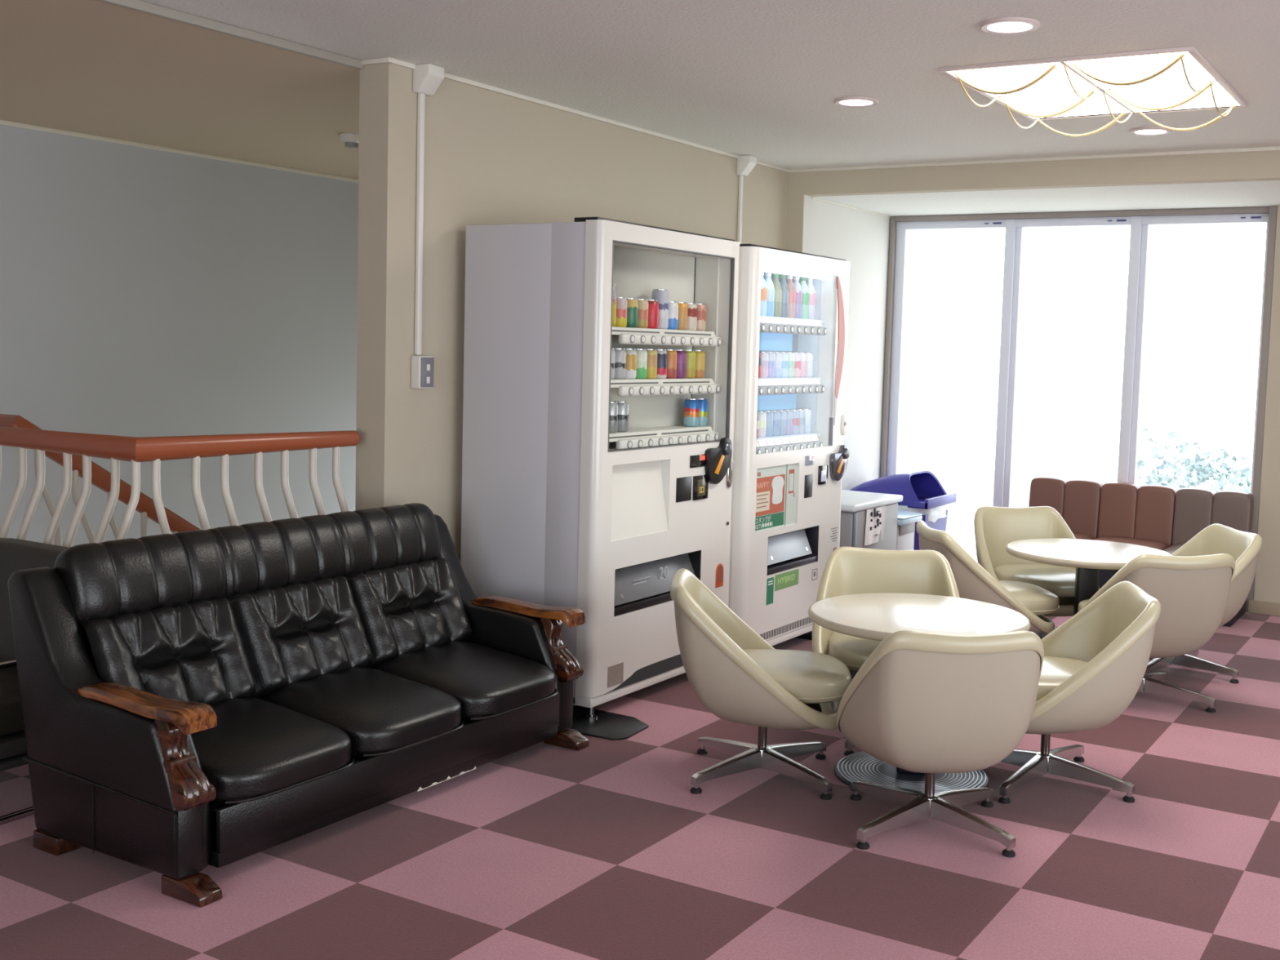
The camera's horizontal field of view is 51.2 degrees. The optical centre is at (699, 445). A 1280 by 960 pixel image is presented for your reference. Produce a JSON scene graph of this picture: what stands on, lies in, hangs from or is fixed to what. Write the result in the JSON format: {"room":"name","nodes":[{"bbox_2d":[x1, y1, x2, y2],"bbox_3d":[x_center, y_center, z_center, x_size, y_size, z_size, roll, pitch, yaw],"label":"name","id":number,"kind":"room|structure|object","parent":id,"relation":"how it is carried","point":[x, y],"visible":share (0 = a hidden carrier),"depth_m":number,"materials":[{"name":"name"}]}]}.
{"room":"break lounge","nodes":[
{"label":"break lounge","id":0,"kind":"room"},
{"bbox_2d":[0,124,358,546],"bbox_3d":[-4.324,0.930,5.654,0.200,5.172,10.100,4,5,31],"label":"wall","id":1,"kind":"structure","parent":0,"point":[144,292],"depth_m":7.53,"materials":[{"name":"white paint"}]},
{"bbox_2d":[0,120,358,182],"bbox_3d":[-4.185,-1.528,5.371,0.016,0.022,10.000,4,5,31],"label":"trim","id":2,"kind":"structure","parent":1,"relation":"attached to","point":[2,122],"depth_m":7.40,"materials":[{"name":"beige wood"}]},
{"bbox_2d":[355,62,788,561],"bbox_3d":[-0.306,0.966,6.881,0.150,5.150,3.880,4,5,31],"label":"wall","id":3,"kind":"structure","parent":0,"point":[491,157],"depth_m":5.37,"materials":[{"name":"paint"}]},
{"bbox_2d":[97,0,364,69],"bbox_3d":[-2.876,-1.289,2.397,0.025,0.032,6.220,4,5,31],"label":"trim","id":4,"kind":"structure","parent":3,"relation":"attached to","point":[135,5],"depth_m":4.54,"materials":[{"name":"grey"}]},
{"bbox_2d":[410,355,434,388],"bbox_3d":[-1.081,-0.287,5.213,0.059,0.128,0.080,4,5,31],"label":"outlet box","id":5,"kind":"object","parent":3,"relation":"attached to","point":[422,366],"visible":1,"depth_m":5.19,"materials":[{"name":"white plastic"}]},
{"bbox_2d":[413,63,444,355],"bbox_3d":[-1.055,-0.903,5.156,0.084,1.107,0.090,4,5,31],"label":"cable conduit","id":6,"kind":"object","parent":3,"relation":"attached to","point":[427,77],"visible":1,"depth_m":5.15,"materials":[{"name":"white plastic"}]},
{"bbox_2d":[736,155,756,244],"bbox_3d":[0.244,-1.083,7.321,0.084,0.999,0.080,4,5,31],"label":"cable conduit","id":7,"kind":"object","parent":3,"relation":"attached to","point":[745,163],"visible":0.66,"depth_m":7.30,"materials":[{"name":"white plastic"}]},
{"bbox_2d":[0,611,1279,959],"bbox_3d":[0.175,1.272,3.461,10.000,0.120,10.920,4,5,31],"label":"floor","id":8,"kind":"structure","parent":0,"point":[605,849],"depth_m":3.75,"materials":[{"name":"carpet"}]},
{"bbox_2d":[0,537,68,824],"bbox_3d":[-2.298,0.711,4.168,0.749,0.751,0.611,4,5,31],"label":"armchair","id":9,"kind":"object","parent":8,"relation":"on","point":[15,554],"visible":0.2,"depth_m":4.23,"materials":[{"name":"black leather"}]},
{"bbox_2d":[7,502,589,906],"bbox_3d":[-1.170,0.688,4.286,0.814,0.841,1.732,4,5,31],"label":"sofa","id":10,"kind":"object","parent":8,"relation":"on","point":[218,697],"visible":1,"depth_m":3.97,"materials":[{"name":"black leather"}]},
{"bbox_2d":[191,697,351,803],"bbox_3d":[-1.317,0.858,3.812,0.524,0.159,0.498,4,5,31],"label":"seat cushion","id":11,"kind":"object","parent":10,"relation":"on","point":[267,749],"depth_m":3.71,"materials":[{"name":"black leather"}]},
{"bbox_2d":[260,666,461,756],"bbox_3d":[-1.066,0.833,4.231,0.524,0.159,0.480,4,5,31],"label":"seat cushion","id":12,"kind":"object","parent":10,"relation":"on","point":[384,712],"depth_m":4.13,"materials":[{"name":"black leather"}]},
{"bbox_2d":[372,640,555,719],"bbox_3d":[-0.815,0.809,4.651,0.524,0.159,0.500,4,5,31],"label":"seat cushion","id":13,"kind":"object","parent":10,"relation":"on","point":[491,680],"depth_m":4.56,"materials":[{"name":"black leather"}]},
{"bbox_2d":[460,217,739,719],"bbox_3d":[-0.385,0.059,5.676,0.708,1.931,1.082,4,5,31],"label":"vending machine","id":14,"kind":"object","parent":8,"relation":"on","point":[560,508],"visible":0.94,"depth_m":5.28,"materials":[{"name":"white metal"}]},
{"bbox_2d":[609,401,618,432],"bbox_3d":[-0.358,-0.114,5.305,0.069,0.122,0.068,4,5,31],"label":"drink can","id":15,"kind":"object","parent":14,"relation":"on","point":[614,407],"visible":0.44,"depth_m":5.28,"materials":[{"name":"grey metal"}]},
{"bbox_2d":[611,347,626,378],"bbox_3d":[-0.331,-0.327,5.325,0.073,0.122,0.072,4,5,31],"label":"drink can","id":16,"kind":"object","parent":14,"relation":"on","point":[620,353],"visible":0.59,"depth_m":5.29,"materials":[{"name":"grey metal"}]},
{"bbox_2d":[613,400,629,431],"bbox_3d":[-0.320,-0.117,5.369,0.069,0.122,0.068,4,5,31],"label":"drink can","id":17,"kind":"object","parent":14,"relation":"on","point":[623,413],"visible":0.76,"depth_m":5.34,"materials":[{"name":"grey metal"}]},
{"bbox_2d":[614,297,627,327],"bbox_3d":[-0.325,-0.530,5.310,0.073,0.118,0.072,4,5,31],"label":"drink can","id":18,"kind":"object","parent":14,"relation":"on","point":[621,302],"visible":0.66,"depth_m":5.28,"materials":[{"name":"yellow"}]},
{"bbox_2d":[624,348,636,378],"bbox_3d":[-0.291,-0.331,5.391,0.073,0.122,0.072,4,5,31],"label":"drink can","id":19,"kind":"object","parent":14,"relation":"on","point":[631,353],"visible":0.69,"depth_m":5.36,"materials":[{"name":"grey"}]},
{"bbox_2d":[625,297,638,328],"bbox_3d":[-0.285,-0.534,5.376,0.073,0.118,0.072,4,5,31],"label":"drink can","id":20,"kind":"object","parent":14,"relation":"on","point":[633,304],"visible":0.62,"depth_m":5.34,"materials":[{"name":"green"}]},
{"bbox_2d":[635,348,647,378],"bbox_3d":[-0.251,-0.335,5.457,0.073,0.122,0.072,4,5,31],"label":"drink can","id":21,"kind":"object","parent":14,"relation":"on","point":[642,353],"visible":0.66,"depth_m":5.43,"materials":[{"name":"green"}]},
{"bbox_2d":[635,298,648,328],"bbox_3d":[-0.245,-0.538,5.442,0.073,0.118,0.072,4,5,31],"label":"drink can","id":22,"kind":"object","parent":14,"relation":"on","point":[643,304],"visible":0.58,"depth_m":5.41,"materials":[{"name":"grey metal"}]},
{"bbox_2d":[603,653,683,694],"bbox_3d":[-0.160,0.916,5.589,0.052,0.054,0.920,4,5,31],"label":"vent","id":23,"kind":"object","parent":14,"relation":"attached to","point":[638,674],"depth_m":5.41,"materials":[{"name":"grey"}]},
{"bbox_2d":[645,348,657,378],"bbox_3d":[-0.212,-0.339,5.523,0.073,0.122,0.072,4,5,31],"label":"drink can","id":24,"kind":"object","parent":14,"relation":"on","point":[651,372],"visible":0.66,"depth_m":5.49,"materials":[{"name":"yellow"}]},
{"bbox_2d":[647,299,658,328],"bbox_3d":[-0.206,-0.542,5.508,0.073,0.118,0.072,4,5,31],"label":"drink can","id":25,"kind":"object","parent":14,"relation":"on","point":[653,309],"visible":0.64,"depth_m":5.48,"materials":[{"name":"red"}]},
{"bbox_2d":[651,288,669,328],"bbox_3d":[-0.166,-0.569,5.573,0.073,0.165,0.072,4,5,31],"label":"drink can","id":26,"kind":"object","parent":14,"relation":"on","point":[662,295],"visible":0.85,"depth_m":5.54,"materials":[{"name":"grey metal"}]},
{"bbox_2d":[608,425,713,441],"bbox_3d":[-0.223,-0.051,5.548,0.142,0.030,0.880,4,5,31],"label":"display shelf","id":27,"kind":"object","parent":14,"relation":"attached to","point":[634,433],"depth_m":5.59,"materials":[{"name":"white plastic"}]},
{"bbox_2d":[655,349,667,378],"bbox_3d":[-0.172,-0.342,5.590,0.073,0.122,0.072,4,5,31],"label":"drink can","id":28,"kind":"object","parent":14,"relation":"on","point":[662,356],"visible":0.7,"depth_m":5.56,"materials":[{"name":"grey"}]},
{"bbox_2d":[610,377,714,387],"bbox_3d":[-0.217,-0.263,5.532,0.142,0.030,0.880,4,5,31],"label":"display shelf","id":29,"kind":"object","parent":14,"relation":"attached to","point":[686,382],"depth_m":5.51,"materials":[{"name":"white plastic"}]},
{"bbox_2d":[611,326,715,337],"bbox_3d":[-0.211,-0.468,5.517,0.142,0.030,0.880,4,5,31],"label":"display shelf","id":30,"kind":"object","parent":14,"relation":"attached to","point":[616,331],"depth_m":5.44,"materials":[{"name":"white"}]},
{"bbox_2d":[665,349,677,378],"bbox_3d":[-0.133,-0.346,5.656,0.073,0.122,0.072,4,5,31],"label":"drink can","id":31,"kind":"object","parent":14,"relation":"on","point":[672,353],"visible":0.7,"depth_m":5.62,"materials":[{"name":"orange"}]},
{"bbox_2d":[667,301,678,329],"bbox_3d":[-0.127,-0.550,5.641,0.073,0.118,0.072,4,5,31],"label":"drink can","id":32,"kind":"object","parent":14,"relation":"on","point":[673,305],"visible":0.66,"depth_m":5.61,"materials":[{"name":"grey metal"}]},
{"bbox_2d":[675,349,686,378],"bbox_3d":[-0.093,-0.350,5.722,0.073,0.122,0.072,4,5,31],"label":"drink can","id":33,"kind":"object","parent":14,"relation":"on","point":[682,354],"visible":0.65,"depth_m":5.69,"materials":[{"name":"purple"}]},
{"bbox_2d":[676,302,688,330],"bbox_3d":[-0.087,-0.553,5.707,0.073,0.118,0.072,4,5,31],"label":"drink can","id":34,"kind":"object","parent":14,"relation":"on","point":[682,306],"visible":0.63,"depth_m":5.68,"materials":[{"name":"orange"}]},
{"bbox_2d":[682,349,696,377],"bbox_3d":[-0.053,-0.354,5.788,0.073,0.122,0.072,4,5,31],"label":"drink can","id":35,"kind":"object","parent":14,"relation":"on","point":[691,354],"visible":0.68,"depth_m":5.76,"materials":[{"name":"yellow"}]},
{"bbox_2d":[683,398,699,426],"bbox_3d":[-0.035,-0.145,5.845,0.069,0.122,0.068,4,5,31],"label":"drink can","id":36,"kind":"object","parent":14,"relation":"on","point":[691,406],"visible":1,"depth_m":5.82,"materials":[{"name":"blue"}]},
{"bbox_2d":[685,302,697,330],"bbox_3d":[-0.048,-0.557,5.773,0.073,0.118,0.072,4,5,31],"label":"drink can","id":37,"kind":"object","parent":14,"relation":"on","point":[692,307],"visible":0.59,"depth_m":5.74,"materials":[{"name":"grey metal"}]},
{"bbox_2d":[694,350,705,377],"bbox_3d":[-0.014,-0.358,5.854,0.073,0.122,0.072,4,5,31],"label":"drink can","id":38,"kind":"object","parent":14,"relation":"on","point":[700,355],"visible":0.7,"depth_m":5.82,"materials":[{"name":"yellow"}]},
{"bbox_2d":[695,303,706,331],"bbox_3d":[-0.008,-0.561,5.839,0.073,0.118,0.072,4,5,31],"label":"drink can","id":39,"kind":"object","parent":14,"relation":"on","point":[701,308],"visible":0.62,"depth_m":5.81,"materials":[{"name":"metal"}]},
{"bbox_2d":[694,397,707,426],"bbox_3d":[0.001,-0.148,5.905,0.069,0.122,0.068,4,5,31],"label":"drink can","id":40,"kind":"object","parent":14,"relation":"on","point":[703,402],"visible":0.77,"depth_m":5.88,"materials":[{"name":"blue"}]},
{"bbox_2d":[568,705,648,740],"bbox_3d":[-0.400,1.066,5.121,0.415,0.006,0.305,4,5,31],"label":"anchor plate","id":41,"kind":"object","parent":8,"relation":"on","point":[611,726],"visible":0.69,"depth_m":5.09,"materials":[{"name":"black metal"}]},
{"bbox_2d":[670,568,851,799],"bbox_3d":[0.204,0.791,4.550,0.628,0.675,0.580,2,4,1],"label":"swivel chair","id":42,"kind":"object","parent":8,"relation":"on","point":[735,673],"visible":0.98,"depth_m":4.35,"materials":[{"name":"beige leather"}]},
{"bbox_2d":[742,648,851,703],"bbox_3d":[0.261,0.779,4.548,0.504,0.110,0.448,2,4,1],"label":"seat cushion","id":43,"kind":"object","parent":42,"relation":"on","point":[811,677],"depth_m":4.40,"materials":[{"name":"leather"}]},
{"bbox_2d":[728,244,849,646],"bbox_3d":[0.187,0.016,6.574,0.768,1.916,1.037,4,5,31],"label":"vending machine","id":44,"kind":"object","parent":8,"relation":"on","point":[787,489],"visible":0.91,"depth_m":6.33,"materials":[{"name":"white metal"}]},
{"bbox_2d":[760,271,767,315],"bbox_3d":[0.281,-0.704,6.210,0.068,0.205,0.067,4,5,31],"label":"drink bottle","id":45,"kind":"object","parent":44,"relation":"on","point":[763,286],"visible":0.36,"depth_m":6.19,"materials":[{"name":"white"}]},
{"bbox_2d":[764,272,774,316],"bbox_3d":[0.319,-0.708,6.273,0.068,0.205,0.067,4,5,31],"label":"drink bottle","id":46,"kind":"object","parent":44,"relation":"on","point":[771,290],"visible":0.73,"depth_m":6.25,"materials":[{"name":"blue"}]},
{"bbox_2d":[771,273,782,317],"bbox_3d":[0.357,-0.712,6.336,0.068,0.205,0.067,4,5,31],"label":"drink bottle","id":47,"kind":"object","parent":44,"relation":"on","point":[778,291],"visible":0.7,"depth_m":6.31,"materials":[{"name":"green plastic"}]},
{"bbox_2d":[778,275,789,317],"bbox_3d":[0.394,-0.715,6.399,0.068,0.205,0.067,4,5,31],"label":"drink bottle","id":48,"kind":"object","parent":44,"relation":"on","point":[784,301],"visible":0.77,"depth_m":6.37,"materials":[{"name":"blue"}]},
{"bbox_2d":[755,432,820,439],"bbox_3d":[0.341,-0.039,6.403,0.160,0.014,0.768,4,5,31],"label":"display shelf","id":49,"kind":"object","parent":44,"relation":"attached to","point":[810,436],"depth_m":6.47,"materials":[{"name":"white plastic"}]},
{"bbox_2d":[758,377,822,380],"bbox_3d":[0.349,-0.318,6.382,0.160,0.014,0.768,4,5,31],"label":"display shelf","id":50,"kind":"object","parent":44,"relation":"attached to","point":[787,378],"depth_m":6.41,"materials":[{"name":"white"}]},
{"bbox_2d":[786,275,795,318],"bbox_3d":[0.432,-0.719,6.462,0.068,0.205,0.067,4,5,31],"label":"drink bottle","id":51,"kind":"object","parent":44,"relation":"on","point":[792,295],"visible":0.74,"depth_m":6.44,"materials":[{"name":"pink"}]},
{"bbox_2d":[760,315,824,323],"bbox_3d":[0.357,-0.603,6.360,0.160,0.014,0.768,4,5,31],"label":"display shelf","id":52,"kind":"object","parent":44,"relation":"attached to","point":[764,319],"depth_m":6.28,"materials":[{"name":"white"}]},
{"bbox_2d":[792,276,802,318],"bbox_3d":[0.470,-0.723,6.525,0.068,0.205,0.067,4,5,31],"label":"drink bottle","id":53,"kind":"object","parent":44,"relation":"on","point":[798,307],"visible":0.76,"depth_m":6.50,"materials":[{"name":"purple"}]},
{"bbox_2d":[800,277,808,319],"bbox_3d":[0.507,-0.726,6.588,0.068,0.205,0.067,4,5,31],"label":"drink bottle","id":54,"kind":"object","parent":44,"relation":"on","point":[805,314],"visible":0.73,"depth_m":6.56,"materials":[{"name":"green plastic"}]},
{"bbox_2d":[806,278,815,319],"bbox_3d":[0.545,-0.730,6.651,0.068,0.205,0.067,4,5,31],"label":"drink bottle","id":55,"kind":"object","parent":44,"relation":"on","point":[809,281],"visible":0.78,"depth_m":6.63,"materials":[{"name":"white"}]},
{"bbox_2d":[839,489,902,550],"bbox_3d":[0.747,0.593,7.671,0.605,0.615,0.690,4,5,31],"label":"waste bin","id":56,"kind":"object","parent":8,"relation":"on","point":[855,504],"visible":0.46,"depth_m":7.45,"materials":[{"name":"grey"}]},
{"bbox_2d":[864,505,886,545],"bbox_3d":[0.987,0.446,7.486,0.024,0.200,0.284,4,5,31],"label":"paper notice","id":57,"kind":"object","parent":56,"relation":"attached to","point":[875,517],"visible":1,"depth_m":7.47,"materials":[{"name":"white paper"}]},
{"bbox_2d":[812,546,959,755],"bbox_3d":[0.716,0.767,5.068,0.580,0.675,0.628,2,4,6],"label":"swivel chair","id":58,"kind":"object","parent":8,"relation":"on","point":[847,571],"visible":0.33,"depth_m":5.29,"materials":[{"name":"beige leather"}]},
{"bbox_2d":[828,631,881,671],"bbox_3d":[0.711,0.758,5.011,0.448,0.110,0.504,2,4,6],"label":"seat cushion","id":59,"kind":"object","parent":58,"relation":"on","point":[852,651],"depth_m":4.84,"materials":[{"name":"leather"}]},
{"bbox_2d":[849,471,956,550],"bbox_3d":[1.272,0.505,8.501,0.568,0.697,0.525,4,5,31],"label":"waste bin","id":60,"kind":"object","parent":8,"relation":"on","point":[922,491],"visible":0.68,"depth_m":8.32,"materials":[{"name":"blue plastic"}]},
{"bbox_2d":[849,471,956,509],"bbox_3d":[1.279,0.258,8.483,0.568,0.202,0.500,4,5,31],"label":"hood","id":61,"kind":"object","parent":60,"relation":"attached to","point":[919,490],"depth_m":8.33,"materials":[{"name":"blue plastic"}]},
{"bbox_2d":[896,509,922,550],"bbox_3d":[1.010,0.615,8.121,0.600,0.520,0.310,4,5,31],"label":"waste bin","id":62,"kind":"object","parent":8,"relation":"on","point":[906,520],"visible":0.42,"depth_m":7.97,"materials":[{"name":"grey plastic"}]},
{"bbox_2d":[808,592,1030,791],"bbox_3d":[0.739,0.856,4.586,0.750,0.571,0.750,4,5,31],"label":"round table","id":63,"kind":"object","parent":8,"relation":"on","point":[873,616],"visible":0.52,"depth_m":4.53,"materials":[{"name":"beige laminate"}]},
{"bbox_2d":[836,630,1044,857],"bbox_3d":[0.719,0.841,4.088,0.580,0.675,0.628,1,4,-6],"label":"swivel chair","id":64,"kind":"object","parent":8,"relation":"on","point":[930,704],"visible":1,"depth_m":3.83,"materials":[{"name":"beige leather"}]},
{"bbox_2d":[915,520,1059,634],"bbox_3d":[1.319,0.706,6.117,0.628,0.675,0.580,1,4,-6],"label":"swivel chair","id":65,"kind":"object","parent":8,"relation":"on","point":[973,582],"visible":0.56,"depth_m":5.85,"materials":[{"name":"beige leather"}]},
{"bbox_2d":[996,580,1058,615],"bbox_3d":[1.375,0.693,6.122,0.504,0.110,0.448,1,4,-6],"label":"seat cushion","id":66,"kind":"object","parent":65,"relation":"on","point":[1038,600],"depth_m":5.96,"materials":[{"name":"leather"}]},
{"bbox_2d":[973,506,1099,639],"bbox_3d":[1.691,0.674,6.687,0.580,0.675,0.628,1,4,-12],"label":"swivel chair","id":67,"kind":"object","parent":8,"relation":"on","point":[995,527],"visible":0.45,"depth_m":6.87,"materials":[{"name":"beige leather"}]},
{"bbox_2d":[993,564,1075,597],"bbox_3d":[1.703,0.665,6.631,0.448,0.110,0.504,1,4,-12],"label":"seat cushion","id":68,"kind":"object","parent":67,"relation":"on","point":[1060,580],"depth_m":6.48,"materials":[{"name":"leather"}]},
{"bbox_2d":[1028,476,1103,539],"bbox_3d":[2.142,0.567,8.063,0.433,0.705,0.575,4,5,31],"label":"seat","id":69,"kind":"object","parent":8,"relation":"on","point":[1077,501],"visible":0.43,"depth_m":8.16,"materials":[{"name":"brown leather"}]},
{"bbox_2d":[998,581,1160,804],"bbox_3d":[1.212,0.819,4.573,0.628,0.675,0.580,2,4,3],"label":"swivel chair","id":70,"kind":"object","parent":8,"relation":"on","point":[1095,664],"visible":0.66,"depth_m":4.40,"materials":[{"name":"beige leather"}]},
{"bbox_2d":[1035,656,1088,701],"bbox_3d":[1.157,0.803,4.576,0.504,0.110,0.448,2,4,3],"label":"seat cushion","id":71,"kind":"object","parent":70,"relation":"on","point":[1055,670],"depth_m":4.49,"materials":[{"name":"leather"}]},
{"bbox_2d":[1005,538,1173,615],"bbox_3d":[1.791,0.766,6.187,0.750,0.571,0.750,4,5,31],"label":"round table","id":72,"kind":"object","parent":8,"relation":"on","point":[1088,557],"visible":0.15,"depth_m":6.12,"materials":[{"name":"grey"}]},
{"bbox_2d":[1094,481,1177,588],"bbox_3d":[2.515,0.595,7.841,0.433,0.705,0.575,4,5,31],"label":"seat","id":73,"kind":"object","parent":8,"relation":"on","point":[1132,513],"visible":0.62,"depth_m":7.95,"materials":[{"name":"brown leather"}]},
{"bbox_2d":[1094,536,1169,550],"bbox_3d":[2.500,0.625,7.820,0.431,0.132,0.520,4,5,31],"label":"seat cushion","id":74,"kind":"object","parent":73,"relation":"on","point":[1162,543],"depth_m":7.86,"materials":[{"name":"brown leather"}]},
{"bbox_2d":[1077,553,1235,712],"bbox_3d":[1.909,0.754,5.705,0.580,0.675,0.628,1,4,-12],"label":"swivel chair","id":75,"kind":"object","parent":8,"relation":"on","point":[1192,593],"visible":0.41,"depth_m":5.44,"materials":[{"name":"beige leather"}]},
{"bbox_2d":[1144,523,1262,683],"bbox_3d":[2.240,0.722,6.255,0.628,0.675,0.580,1,4,-8],"label":"swivel chair","id":76,"kind":"object","parent":8,"relation":"on","point":[1244,547],"visible":0.27,"depth_m":6.16,"materials":[{"name":"beige leather"}]},
{"bbox_2d":[1163,487,1253,626],"bbox_3d":[2.882,0.622,7.623,0.420,0.705,0.575,4,5,31],"label":"seat","id":77,"kind":"object","parent":8,"relation":"on","point":[1196,509],"visible":0.41,"depth_m":7.76,"materials":[{"name":"brown leather"}]},
{"bbox_2d":[1163,542,1185,554],"bbox_3d":[2.868,0.652,7.602,0.418,0.132,0.520,4,5,31],"label":"seat cushion","id":78,"kind":"object","parent":77,"relation":"on","point":[1175,546],"depth_m":7.63,"materials":[{"name":"brown leather"}]},
{"bbox_3d":[-1.966,1.008,5.013,0.910,0.050,1.030,4,5,31],"label":"trim","id":79,"kind":"structure","parent":8,"relation":"on","visible":0},
{"bbox_2d":[0,426,359,547],"bbox_3d":[-2.024,0.453,4.958,1.196,1.062,1.018,4,5,31],"label":"stair railing","id":80,"kind":"object","parent":79,"relation":"on","point":[135,450],"visible":0.34,"depth_m":4.54,"materials":[{"name":"brown"}]},
{"bbox_2d":[0,0,1279,178],"bbox_3d":[0.042,-1.336,2.912,10.000,0.210,10.100,4,5,31],"label":"ceiling","id":81,"kind":"structure","parent":0,"point":[762,79],"depth_m":5.03,"materials":[{"name":"paint"}]},
{"bbox_2d":[339,133,359,147],"bbox_3d":[-1.763,-1.540,6.756,0.120,0.064,0.120,4,5,31],"label":"smoke detector","id":82,"kind":"object","parent":81,"relation":"attached to","point":[350,140],"visible":0.83,"depth_m":6.71,"materials":[{"name":"white plastic"}]},
{"bbox_2d":[833,96,878,106],"bbox_3d":[0.654,-1.435,5.569,0.186,0.012,0.186,4,5,31],"label":"recessed light","id":83,"kind":"object","parent":81,"relation":"in","point":[848,101],"visible":1,"depth_m":5.56,"materials":[{"name":"white"}]},
{"bbox_2d":[979,17,1039,34],"bbox_3d":[0.979,-1.323,4.207,0.186,0.012,0.186,4,5,31],"label":"recessed light","id":84,"kind":"object","parent":81,"relation":"in","point":[1005,25],"visible":1,"depth_m":4.20,"materials":[{"name":"grey plastic"}]},
{"bbox_2d":[937,45,1248,137],"bbox_3d":[1.545,-1.331,5.140,0.890,0.102,1.140,4,5,31],"label":"ceiling light","id":85,"kind":"object","parent":81,"relation":"attached to","point":[1174,79],"visible":1,"depth_m":5.04,"materials":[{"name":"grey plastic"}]},
{"bbox_2d":[949,62,1097,96],"bbox_3d":[1.219,-1.377,5.008,0.415,0.006,0.540,4,5,31],"label":"diffuser","id":86,"kind":"object","parent":85,"relation":"attached to","point":[1002,77],"depth_m":4.98,"materials":[{"name":"white plastic"}]},
{"bbox_2d":[1000,90,1130,118],"bbox_3d":[1.504,-1.405,5.485,0.415,0.006,0.540,4,5,31],"label":"diffuser","id":87,"kind":"object","parent":85,"relation":"attached to","point":[1047,103],"depth_m":5.47,"materials":[{"name":"white plastic"}]},
{"bbox_2d":[1066,51,1214,88],"bbox_3d":[1.589,-1.350,4.788,0.415,0.006,0.540,4,5,31],"label":"diffuser","id":88,"kind":"object","parent":85,"relation":"attached to","point":[1129,68],"depth_m":4.76,"materials":[{"name":"white"}]},
{"bbox_2d":[1105,81,1239,111],"bbox_3d":[1.874,-1.378,5.265,0.415,0.006,0.540,4,5,31],"label":"diffuser","id":89,"kind":"object","parent":85,"relation":"attached to","point":[1162,95],"depth_m":5.24,"materials":[{"name":"white plastic"}]},
{"bbox_2d":[1128,126,1172,135],"bbox_3d":[2.055,-1.432,6.077,0.186,0.012,0.186,4,5,31],"label":"recessed light","id":90,"kind":"object","parent":81,"relation":"in","point":[1146,131],"visible":0.95,"depth_m":6.08,"materials":[{"name":"white plastic"}]},
{"bbox_2d":[785,195,804,252],"bbox_3d":[0.884,-0.324,8.475,0.105,2.352,1.400,4,5,31],"label":"wall","id":91,"kind":"structure","parent":0,"point":[794,223],"depth_m":7.80,"materials":[{"name":"paint"}]},
{"bbox_2d":[801,195,890,490],"bbox_3d":[0.907,-0.319,8.406,0.004,2.352,1.296,4,5,31],"label":"wall","id":92,"kind":"structure","parent":0,"point":[860,238],"depth_m":8.59,"materials":[{"name":"white paint"}]},
{"bbox_2d":[787,150,1279,196],"bbox_3d":[3.589,-1.317,6.042,7.100,0.148,0.100,4,5,31],"label":"wall bay header","id":93,"kind":"structure","parent":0,"point":[1259,166],"depth_m":7.04,"materials":[{"name":"paint"}]},
{"bbox_2d":[361,57,1279,173],"bbox_3d":[2.656,-1.302,4.621,7.250,0.018,3.294,4,5,31],"label":"trim","id":94,"kind":"structure","parent":93,"relation":"attached to","point":[388,60],"depth_m":6.68,"materials":[{"name":"beige paint"}]},
{"bbox_2d":[814,180,1279,216],"bbox_3d":[3.997,-1.315,6.626,6.995,0.080,1.320,4,5,31],"label":"ceiling","id":95,"kind":"structure","parent":0,"point":[1265,193],"depth_m":7.62,"materials":[{"name":"paint"}]},
{"bbox_2d":[1253,205,1279,603],"bbox_3d":[5.281,-0.055,6.596,4.600,2.352,0.180,4,5,31],"label":"wall","id":96,"kind":"structure","parent":0,"point":[1267,579],"depth_m":7.69,"materials":[{"name":"paint"}]},
{"bbox_2d":[880,205,1277,612],"bbox_3d":[2.280,-0.276,8.369,2.385,2.352,0.155,4,5,31],"label":"window","id":97,"kind":"structure","parent":96,"relation":"in","point":[1140,221],"depth_m":8.38,"materials":[{"name":"grey metal"}]},
{"bbox_2d":[1248,600,1279,616],"bbox_3d":[5.187,1.084,6.604,4.625,0.075,0.015,4,5,31],"label":"baseboard","id":98,"kind":"structure","parent":96,"relation":"attached to","point":[1254,606],"depth_m":7.73,"materials":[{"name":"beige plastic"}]},
{"label":"outside","id":99,"kind":"structure","parent":0,"visible":0},
{"bbox_2d":[898,462,1221,562],"bbox_3d":[22.606,4.700,33.806,70.000,0.200,63.400,4,5,31],"label":"ground","id":100,"kind":"structure","parent":99,"point":[973,487],"depth_m":63.34,"materials":[{"name":"grey"}]},
{"bbox_2d":[1100,421,1253,493],"bbox_3d":[7.503,2.404,20.244,3.057,5.451,2.882,4,5,31],"label":"bush","id":101,"kind":"object","parent":100,"relation":"on","point":[1190,470],"visible":0.24,"depth_m":19.85,"materials":[{"name":"green plant"}]},
{"bbox_3d":[-1.860,2.288,7.176,2.650,2.580,4.900,4,5,31],"label":"floor","id":102,"kind":"structure","parent":0,"visible":0},
{"bbox_3d":[-1.708,2.065,6.197,1.320,2.220,3.200,4,5,31],"label":"staircase","id":103,"kind":"structure","parent":102,"relation":"on","visible":0},
{"bbox_2d":[0,413,200,546],"bbox_3d":[-2.747,0.821,6.840,1.184,2.075,2.476,4,5,31],"label":"stair railing","id":104,"kind":"object","parent":103,"relation":"attached to","point":[100,477],"visible":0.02,"depth_m":5.82,"materials":[{"name":"brown wood"}]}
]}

